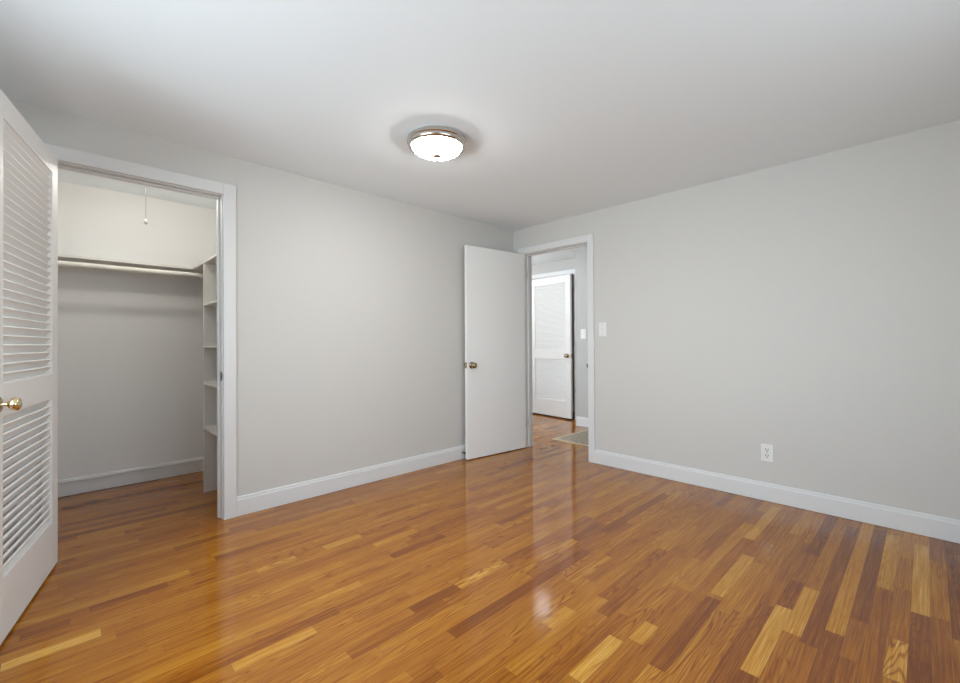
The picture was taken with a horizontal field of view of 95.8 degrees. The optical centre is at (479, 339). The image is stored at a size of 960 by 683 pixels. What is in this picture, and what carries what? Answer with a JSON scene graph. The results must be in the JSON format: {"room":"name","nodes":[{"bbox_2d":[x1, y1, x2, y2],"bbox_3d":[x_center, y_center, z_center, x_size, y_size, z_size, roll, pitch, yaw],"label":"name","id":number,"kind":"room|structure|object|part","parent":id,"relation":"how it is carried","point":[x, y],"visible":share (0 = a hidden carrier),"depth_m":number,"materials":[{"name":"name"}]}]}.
{"room":"empty bedroom","nodes":[
{"label":"empty bedroom","id":0,"kind":"room"},
{"bbox_2d":[58,181,216,496],"bbox_3d":[-2.901,-0.007,3.513,1.750,2.352,0.100,0,-1,-44],"label":"wall","id":1,"kind":"structure","parent":0,"point":[130,344],"depth_m":3.50,"materials":[{"name":"white paint"}]},
{"bbox_2d":[58,457,203,496],"bbox_3d":[-2.853,1.103,3.463,1.550,0.122,0.019,0,-1,-44],"label":"baseboard","id":2,"kind":"structure","parent":1,"relation":"attached to","point":[77,485],"depth_m":3.48,"materials":[{"name":"white paint"}]},
{"bbox_2d":[58,253,216,273],"bbox_3d":[-2.448,-0.593,3.047,1.550,0.019,1.210,0,-1,-44],"label":"closet shelf","id":3,"kind":"object","parent":1,"relation":"attached to","point":[198,268],"visible":0.31,"depth_m":3.31,"materials":[{"name":"white paint"}]},
{"bbox_2d":[3,99,512,551],"bbox_3d":[-1.228,-0.018,3.298,4.590,2.352,0.120,0,-1,-44],"label":"wall","id":4,"kind":"structure","parent":0,"point":[350,303],"depth_m":3.29,"materials":[{"name":"grey paint"}]},
{"bbox_2d":[3,548,13,563],"bbox_3d":[-2.520,1.092,1.935,0.598,0.125,0.016,0,-1,-44],"label":"baseboard","id":5,"kind":"structure","parent":4,"relation":"attached to","point":[5,550],"depth_m":2.12,"materials":[{"name":"white paint"}]},
{"bbox_2d":[0,89,57,644],"bbox_3d":[-1.989,0.102,1.895,0.166,2.078,0.828,0,0,-32],"label":"door","id":6,"kind":"structure","parent":4,"relation":"in","point":[28,168],"depth_m":1.88,"materials":[{"name":"white paint"}]},
{"bbox_3d":[-1.746,0.240,1.617,0.053,0.051,0.051,0,0,-32],"label":"knob","id":7,"kind":"part","parent":6,"relation":"part of","materials":[{"name":"gold metal"}]},
{"bbox_3d":[-1.986,-0.336,1.893,0.031,1.010,0.627,0,0,-32],"label":"louver panel","id":8,"kind":"part","parent":6,"relation":"part of","materials":[{"name":"white paint"}]},
{"bbox_3d":[-1.980,0.597,1.888,0.031,0.617,0.627,0,0,-32],"label":"louver panel","id":9,"kind":"part","parent":6,"relation":"part of","materials":[{"name":"white paint"}]},
{"bbox_2d":[17,143,236,548],"bbox_3d":[-1.992,0.074,2.542,0.982,2.166,0.138,0,-1,-44],"label":"door frame","id":10,"kind":"structure","parent":4,"relation":"attached to","point":[68,159],"depth_m":2.79,"materials":[{"name":"white paint"}]},
{"bbox_2d":[237,445,465,516],"bbox_3d":[-0.604,1.093,3.796,2.759,0.125,0.016,0,-1,-44],"label":"baseboard","id":11,"kind":"structure","parent":4,"relation":"attached to","point":[266,499],"depth_m":3.33,"materials":[{"name":"white paint"}]},
{"bbox_2d":[0,412,959,682],"bbox_3d":[0.284,1.150,3.427,7.000,0.001,6.382,0,-1,-44],"label":"floor","id":12,"kind":"structure","parent":0,"point":[542,562],"depth_m":2.00,"materials":[{"name":"brown wood"}]},
{"bbox_2d":[203,263,216,491],"bbox_3d":[-1.793,0.287,3.233,0.350,1.746,0.579,0,-1,-44],"label":"shelving unit","id":13,"kind":"object","parent":12,"relation":"on","point":[209,270],"visible":0.18,"depth_m":3.33,"materials":[{"name":"white paint"}]},
{"bbox_3d":[-1.796,-0.270,3.236,0.350,0.019,0.541,0,-1,-44],"label":"shelf","id":14,"kind":"part","parent":13,"relation":"part of","materials":[{"name":"white paint"}]},
{"bbox_3d":[-1.794,0.048,3.234,0.350,0.019,0.541,0,-1,-44],"label":"shelf","id":15,"kind":"part","parent":13,"relation":"part of","materials":[{"name":"white paint"}]},
{"bbox_3d":[-1.792,0.330,3.233,0.350,0.019,0.541,0,-1,-44],"label":"shelf","id":16,"kind":"part","parent":13,"relation":"part of","materials":[{"name":"white paint"}]},
{"bbox_3d":[-1.790,0.667,3.231,0.350,0.019,0.541,0,-1,-44],"label":"shelf","id":17,"kind":"part","parent":13,"relation":"part of","materials":[{"name":"white paint"}]},
{"bbox_2d":[552,429,587,445],"bbox_3d":[1.609,1.146,4.833,0.850,0.011,1.340,0,-1,-44],"label":"rug","id":18,"kind":"object","parent":12,"relation":"on","point":[580,438],"visible":0.28,"depth_m":5.03,"materials":[{"name":"beige fabric"}]},
{"bbox_2d":[0,0,959,264],"bbox_3d":[0.277,-1.252,3.435,7.000,0.100,6.400,0,-1,-44],"label":"ceiling","id":19,"kind":"structure","parent":0,"point":[563,109],"depth_m":2.05,"materials":[{"name":"white paint"}]},
{"bbox_2d":[407,125,466,160],"bbox_3d":[-0.258,-1.138,2.597,0.358,0.133,0.358,0,-1,-44],"label":"ceiling light","id":20,"kind":"object","parent":19,"relation":"attached to","point":[431,142],"visible":1,"depth_m":2.50,"materials":[{"name":"white glass"}]},
{"bbox_3d":[-0.258,-1.126,2.597,0.296,0.052,0.296,0,-1,-44],"label":"lamp shade","id":21,"kind":"part","parent":20,"relation":"part of","materials":[{"name":"white glass"}]},
{"bbox_2d":[532,250,587,417],"bbox_3d":[1.572,-0.018,5.934,0.500,2.352,4.400,0,-1,-44],"label":"wall","id":22,"kind":"structure","parent":0,"point":[579,263],"depth_m":5.81,"materials":[{"name":"grey paint"}]},
{"bbox_2d":[532,274,572,418],"bbox_3d":[1.038,0.099,6.557,0.100,2.092,0.818,0,0,-39],"label":"door","id":23,"kind":"structure","parent":22,"relation":"in","point":[551,296],"depth_m":6.54,"materials":[{"name":"white paint"}]},
{"bbox_3d":[1.065,-0.332,6.577,0.027,1.011,0.617,0,0,-39],"label":"louver panel","id":24,"kind":"part","parent":23,"relation":"part of","materials":[{"name":"white paint"}]},
{"bbox_3d":[1.070,0.599,6.571,0.027,0.618,0.617,0,0,-39],"label":"louver panel","id":25,"kind":"part","parent":23,"relation":"part of","materials":[{"name":"white paint"}]},
{"bbox_2d":[532,269,575,419],"bbox_3d":[1.117,0.071,6.626,0.118,2.188,0.952,0,-1,-44],"label":"door frame","id":26,"kind":"structure","parent":22,"relation":"attached to","point":[571,271],"depth_m":6.28,"materials":[{"name":"white paint"}]},
{"bbox_2d":[576,416,587,426],"bbox_3d":[2.076,1.085,5.044,0.016,0.125,2.240,0,-1,-44],"label":"baseboard","id":27,"kind":"structure","parent":22,"relation":"attached to","point":[580,421],"depth_m":5.77,"materials":[{"name":"white paint"}]},
{"bbox_2d":[581,329,585,338],"bbox_3d":[1.371,-0.077,5.769,0.018,0.128,0.078,0,-1,-44],"label":"light switch","id":28,"kind":"object","parent":22,"relation":"attached to","point":[583,331],"visible":1,"depth_m":5.77,"materials":[{"name":"white plastic"}]},
{"bbox_2d":[572,275,574,411],"bbox_3d":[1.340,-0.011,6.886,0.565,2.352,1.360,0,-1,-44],"label":"door frame","id":29,"kind":"structure","parent":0,"point":[573,391],"depth_m":7.04,"materials":[{"name":"white paint"}]},
{"bbox_2d":[513,120,959,519],"bbox_3d":[1.835,-0.035,3.352,0.120,2.352,4.070,0,-1,-44],"label":"wall","id":30,"kind":"structure","parent":0,"point":[808,309],"depth_m":2.95,"materials":[{"name":"grey paint"}]},
{"bbox_2d":[464,245,526,459],"bbox_3d":[0.169,0.119,4.401,0.793,2.057,0.165,0,0,-38],"label":"door","id":31,"kind":"structure","parent":30,"relation":"in","point":[495,400],"depth_m":4.36,"materials":[{"name":"white paint"}]},
{"bbox_2d":[518,233,594,462],"bbox_3d":[0.784,0.082,4.418,0.142,2.142,0.926,0,-1,-44],"label":"door frame","id":32,"kind":"structure","parent":30,"relation":"attached to","point":[585,240],"depth_m":4.27,"materials":[{"name":"white paint"}]},
{"bbox_2d":[599,322,606,335],"bbox_3d":[1.125,-0.095,3.985,0.018,0.128,0.078,0,-1,-44],"label":"light switch","id":33,"kind":"object","parent":30,"relation":"attached to","point":[602,326],"visible":1,"depth_m":3.98,"materials":[{"name":"white plastic"}]},
{"bbox_2d":[761,444,773,461],"bbox_3d":[2.026,0.800,3.061,0.010,0.122,0.076,0,-1,-44],"label":"wall outlet","id":34,"kind":"object","parent":30,"relation":"attached to","point":[767,455],"visible":1,"depth_m":3.06,"materials":[{"name":"white plastic"}]},
{"bbox_2d":[595,449,959,543],"bbox_3d":[2.099,1.072,2.982,0.016,0.125,2.950,0,-1,-44],"label":"baseboard","id":35,"kind":"structure","parent":30,"relation":"attached to","point":[943,528],"depth_m":2.92,"materials":[{"name":"white paint"}]},
{"bbox_3d":[-3.036,-0.013,2.468,0.100,2.352,1.210,0,-1,-44],"label":"wall","id":36,"kind":"structure","parent":0,"visible":0},
{"bbox_2d":[58,260,202,277],"bbox_3d":[-2.639,-0.528,3.244,1.550,0.054,0.054,0,-1,-44],"label":"closet rod","id":37,"kind":"object","parent":36,"relation":"attached to","point":[60,263],"visible":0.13,"depth_m":3.23,"materials":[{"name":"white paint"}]}
]}

